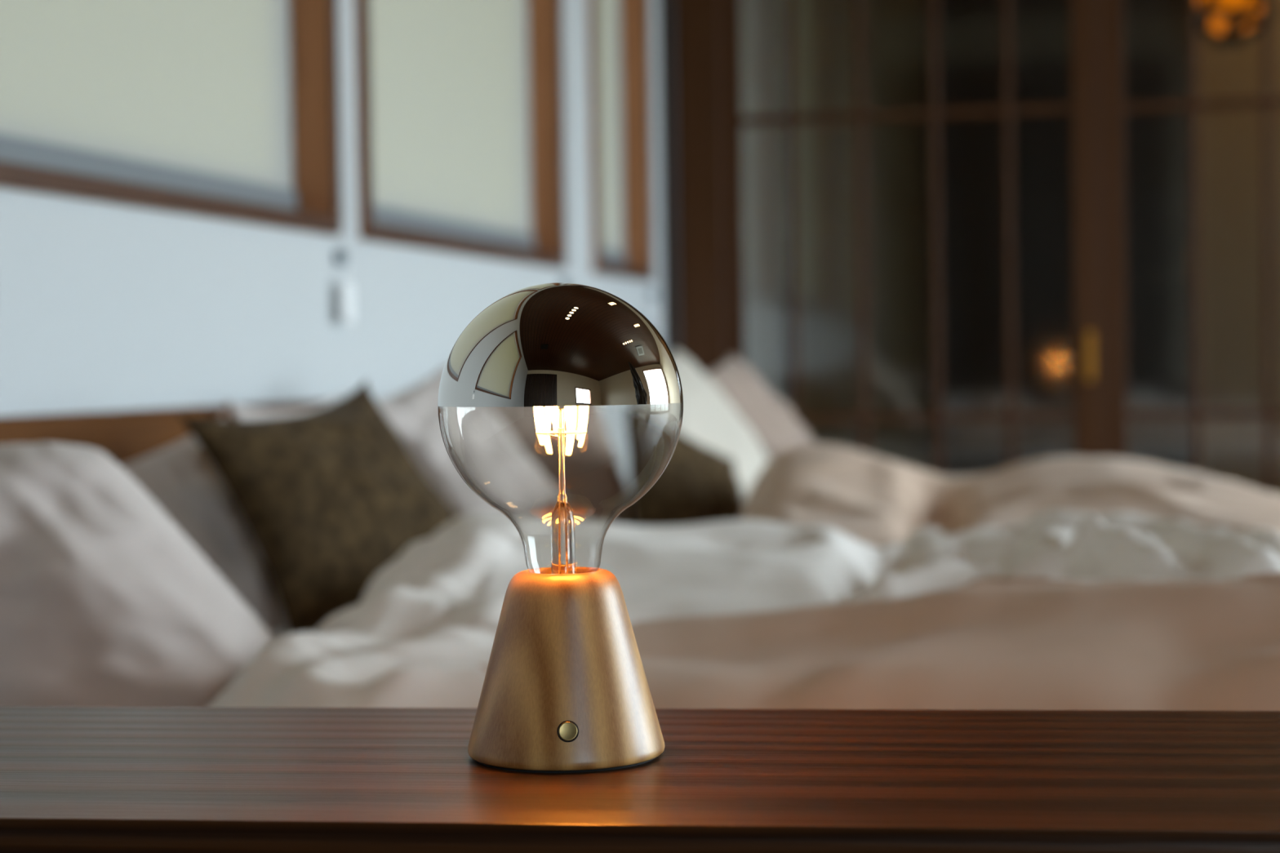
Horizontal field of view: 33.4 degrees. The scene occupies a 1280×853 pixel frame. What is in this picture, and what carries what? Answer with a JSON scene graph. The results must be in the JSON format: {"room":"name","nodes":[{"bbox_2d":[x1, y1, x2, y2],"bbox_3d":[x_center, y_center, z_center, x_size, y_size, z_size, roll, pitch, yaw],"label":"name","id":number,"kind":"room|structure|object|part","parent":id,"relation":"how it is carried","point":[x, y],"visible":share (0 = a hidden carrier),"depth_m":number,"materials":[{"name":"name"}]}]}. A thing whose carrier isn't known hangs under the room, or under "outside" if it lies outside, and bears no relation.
{"room":"bedroom","nodes":[
{"label":"bedroom","id":0,"kind":"room"},
{"bbox_2d":[0,0,791,496],"bbox_3d":[-0.838,-1.093,3.624,0.150,3.300,13.100,0,2,14],"label":"wall","id":1,"kind":"structure","parent":0,"point":[104,306],"depth_m":4.04,"materials":[{"name":"grey paint"}]},
{"bbox_2d":[0,0,342,235],"bbox_3d":[-1.006,-1.402,2.889,0.160,2.135,2.712,0,2,14],"label":"window","id":2,"kind":"structure","parent":1,"relation":"in","point":[314,33],"depth_m":4.18,"materials":[{"name":"brown wood"}]},
{"bbox_2d":[0,0,354,322],"bbox_3d":[-0.966,-1.297,2.923,0.120,2.265,2.717,0,2,14],"label":"roller blind","id":3,"kind":"object","parent":2,"relation":"attached to","point":[188,95],"visible":0.97,"depth_m":3.64,"materials":[{"name":"fabric"}]},
{"bbox_3d":[-0.594,-1.401,4.197,0.003,2.105,0.015,0,2,14],"label":"pull cord","id":4,"kind":"part","parent":3,"relation":"part of","materials":[{"name":"white plastic"}]},
{"bbox_2d":[354,0,566,267],"bbox_3d":[-0.470,-1.473,5.058,0.160,2.135,1.480,0,2,14],"label":"window","id":5,"kind":"structure","parent":1,"relation":"in","point":[544,16],"depth_m":5.75,"materials":[{"name":"brown wood"}]},
{"bbox_2d":[369,0,571,283],"bbox_3d":[-0.430,-1.368,5.092,0.120,2.265,1.485,0,2,14],"label":"roller blind","id":6,"kind":"object","parent":5,"relation":"attached to","point":[451,92],"visible":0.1,"depth_m":5.15,"materials":[{"name":"fabric"}]},
{"bbox_3d":[-0.206,-1.453,5.768,0.003,2.105,0.015,0,2,14],"label":"pull cord","id":7,"kind":"part","parent":6,"relation":"part of","materials":[{"name":"white plastic"}]},
{"bbox_2d":[587,0,653,280],"bbox_3d":[-0.131,-1.518,6.432,0.160,2.135,0.674,0,2,14],"label":"window","id":8,"kind":"structure","parent":1,"relation":"in","point":[634,14],"depth_m":6.73,"materials":[{"name":"brown wood"}]},
{"bbox_2d":[597,0,659,332],"bbox_3d":[-0.091,-1.413,6.466,0.120,2.265,0.679,0,2,14],"label":"roller blind","id":9,"kind":"object","parent":8,"relation":"attached to","point":[609,28],"visible":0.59,"depth_m":6.62,"materials":[{"name":"fabric"}]},
{"bbox_3d":[0.037,-1.485,6.751,0.003,2.105,0.015,0,2,14],"label":"pull cord","id":10,"kind":"part","parent":9,"relation":"part of","materials":[{"name":"white plastic"}]},
{"bbox_2d":[793,0,1279,493],"bbox_3d":[3.792,-1.313,8.802,6.700,3.300,0.100,0,2,12],"label":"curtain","id":11,"kind":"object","parent":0,"point":[1231,239],"depth_m":9.34,"materials":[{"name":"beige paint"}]},
{"bbox_3d":[2.516,-2.845,2.763,7.100,0.150,13.050,0,2,14],"label":"ceiling","id":12,"kind":"structure","parent":0,"visible":0},
{"bbox_2d":[1184,0,1276,48],"bbox_3d":[2.262,-2.191,8.190,0.343,1.465,0.344,0,2,14],"label":"pendant lamp","id":13,"kind":"object","parent":12,"relation":"hanging from","point":[1226,24],"visible":0.89,"depth_m":8.11,"materials":[{"name":"orange glass"}]},
{"bbox_3d":[2.272,-1.636,8.200,0.269,0.270,0.269,0,2,14],"label":"amber globe","id":14,"kind":"part","parent":13,"relation":"part of"},
{"bbox_3d":[2.567,0.589,2.863,7.100,0.120,13.050,0,2,14],"label":"floor","id":15,"kind":"structure","parent":0,"visible":0},
{"bbox_2d":[0,399,341,466],"bbox_3d":[0.433,0.245,3.544,2.225,0.592,3.630,0,2,14],"label":"headboard","id":16,"kind":"object","parent":15,"relation":"on","point":[126,437],"visible":0.03,"depth_m":3.15,"materials":[{"name":"brown wood"}]},
{"bbox_2d":[270,626,288,638],"bbox_3d":[0.460,0.335,3.556,2.120,0.145,3.540,0,2,14],"label":"mattress","id":17,"kind":"object","parent":16,"relation":"on","point":[285,630],"visible":0.02,"depth_m":3.03,"materials":[{"name":"fabric"}]},
{"bbox_2d":[0,441,275,706],"bbox_3d":[-0.568,0.164,2.247,0.486,0.297,0.328,0,2,14],"label":"pillow","id":18,"kind":"object","parent":17,"relation":"on","point":[105,601],"visible":0.73,"depth_m":2.15,"materials":[{"name":"white fabric"}]},
{"bbox_2d":[120,413,287,631],"bbox_3d":[-0.599,0.137,3.033,0.188,0.306,0.347,0,2,38],"label":"pillow","id":19,"kind":"object","parent":17,"relation":"on","point":[180,477],"visible":0.27,"depth_m":3.00,"materials":[{"name":"white fabric"}]},
{"bbox_2d":[223,392,336,420],"bbox_3d":[-0.544,0.074,3.494,0.112,0.254,0.260,0,2,37],"label":"pillow","id":20,"kind":"object","parent":17,"relation":"on","point":[241,413],"visible":0.09,"depth_m":3.46,"materials":[{"name":"white fabric"}]},
{"bbox_2d":[174,378,458,633],"bbox_3d":[-0.408,0.108,3.085,0.185,0.354,0.532,0,2,35],"label":"cushion","id":21,"kind":"object","parent":17,"relation":"on","point":[328,497],"visible":0.88,"depth_m":2.96,"materials":[{"name":"brown fabric"}]},
{"bbox_2d":[340,364,568,516],"bbox_3d":[-0.357,0.051,3.804,0.226,0.330,0.470,0,2,34],"label":"pillow","id":22,"kind":"object","parent":17,"relation":"on","point":[486,451],"visible":0.71,"depth_m":3.81,"materials":[{"name":"white fabric"}]},
{"bbox_2d":[490,405,635,524],"bbox_3d":[-0.164,0.075,4.214,0.317,0.347,0.190,-2,2,-30],"label":"pillow","id":23,"kind":"object","parent":17,"relation":"on","point":[597,488],"visible":0.37,"depth_m":4.19,"materials":[{"name":"beige fabric"}]},
{"bbox_2d":[625,404,742,525],"bbox_3d":[0.094,0.099,4.149,0.162,0.296,0.450,0,2,39],"label":"cushion","id":24,"kind":"object","parent":17,"relation":"on","point":[699,484],"visible":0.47,"depth_m":4.08,"materials":[{"name":"brown fabric"}]},
{"bbox_2d":[635,348,768,502],"bbox_3d":[0.143,0.005,4.805,0.238,0.368,0.568,0,2,14],"label":"pillow","id":25,"kind":"object","parent":17,"relation":"on","point":[709,420],"visible":0.47,"depth_m":4.75,"materials":[{"name":"beige fabric"}]},
{"bbox_2d":[206,509,1279,711],"bbox_3d":[0.493,0.196,2.426,1.801,0.198,1.345,-1,2,6],"label":"duvet","id":26,"kind":"object","parent":17,"relation":"on","point":[1055,609],"visible":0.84,"depth_m":2.04,"materials":[{"name":"beige fabric"}]},
{"bbox_2d":[704,353,815,460],"bbox_3d":[0.321,-0.009,5.435,0.269,0.358,0.389,0,2,14],"label":"pillow","id":27,"kind":"object","parent":17,"relation":"on","point":[776,428],"visible":0.56,"depth_m":5.35,"materials":[{"name":"beige fabric"}]},
{"bbox_2d":[739,443,1279,548],"bbox_3d":[0.927,0.136,3.826,1.520,0.224,1.640,0,2,14],"label":"duvet","id":28,"kind":"object","parent":17,"relation":"on","point":[875,500],"visible":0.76,"depth_m":3.60,"materials":[{"name":"beige fabric"}]},
{"bbox_2d":[0,706,1279,852],"bbox_3d":[-0.052,0.394,1.097,1.950,0.450,0.312,-1,2,7],"label":"table","id":29,"kind":"object","parent":15,"relation":"on","point":[73,779],"visible":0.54,"depth_m":1.02,"materials":[{"name":"brown wood"}]},
{"bbox_2d":[437,282,683,773],"bbox_3d":[-0.040,0.048,1.091,0.125,0.242,0.125,-1,2,5],"label":"table lamp","id":30,"kind":"object","parent":29,"relation":"on","point":[566,689],"visible":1,"depth_m":1.06,"materials":[{"name":"brushed brass"},{"name":"glass"},{"name":"silver mirror"}]},
{"bbox_3d":[-0.040,0.035,1.090,0.125,0.093,0.125,0,2,14],"label":"bulb glass","id":31,"kind":"part","parent":30,"relation":"part of","materials":[{"name":"clear glass"}]},
{"bbox_3d":[-0.040,0.036,1.090,0.017,0.090,0.017,0,2,14],"label":"glass stem","id":32,"kind":"part","parent":30,"relation":"part of","materials":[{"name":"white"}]},
{"bbox_2d":[925,0,1192,475],"bbox_3d":[1.770,-0.747,8.941,1.080,2.220,0.505,0,2,12],"label":"window glass","id":33,"kind":"object","parent":15,"relation":"on","point":[1156,33],"visible":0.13,"depth_m":8.72,"materials":[{"name":"brown glass"}]},
{"bbox_3d":[1.371,-0.752,8.794,0.354,2.150,0.020,0,2,12],"label":"door","id":34,"kind":"part","parent":33,"relation":"part of","materials":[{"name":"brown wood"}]},
{"bbox_3d":[1.722,-0.755,8.718,0.354,2.150,0.020,0,2,12],"label":"door","id":35,"kind":"part","parent":33,"relation":"part of","materials":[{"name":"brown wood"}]},
{"bbox_3d":[2.072,-0.758,8.642,0.354,2.150,0.020,0,2,12],"label":"door","id":36,"kind":"part","parent":33,"relation":"part of","materials":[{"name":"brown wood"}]},
{"bbox_3d":[2.221,-0.658,8.594,0.012,0.150,0.015,0,2,12],"label":"handle","id":37,"kind":"part","parent":33,"relation":"part of","materials":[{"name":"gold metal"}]},
{"bbox_3d":[3.530,-1.237,6.312,6.654,3.300,0.120,0,2,12],"label":"wall","id":38,"kind":"structure","parent":0,"visible":0},
{"bbox_2d":[658,0,725,373],"bbox_3d":[0.176,-1.207,7.007,0.196,3.300,0.150,0,2,12],"label":"trim","id":39,"kind":"structure","parent":38,"relation":"attached to","point":[691,30],"depth_m":6.96,"materials":[{"name":"brown wood"}]},
{"bbox_2d":[720,0,1102,506],"bbox_3d":[0.864,-0.819,6.860,1.204,2.488,0.042,0,2,12],"label":"door","id":40,"kind":"structure","parent":38,"relation":"in","point":[1084,108],"depth_m":6.84,"materials":[{"name":"brown wood"}]},
{"bbox_3d":[1.421,-0.222,6.740,0.028,0.160,0.006,0,2,12],"label":"pull plate","id":41,"kind":"part","parent":40,"relation":"part of","materials":[{"name":"gold metal"}]},
{"bbox_2d":[1098,0,1279,492],"bbox_3d":[2.101,-0.831,6.636,1.330,2.488,0.036,0,2,12],"label":"door","id":42,"kind":"structure","parent":38,"relation":"in","point":[1113,107],"depth_m":6.74,"materials":[{"name":"brown wood"}]}
]}

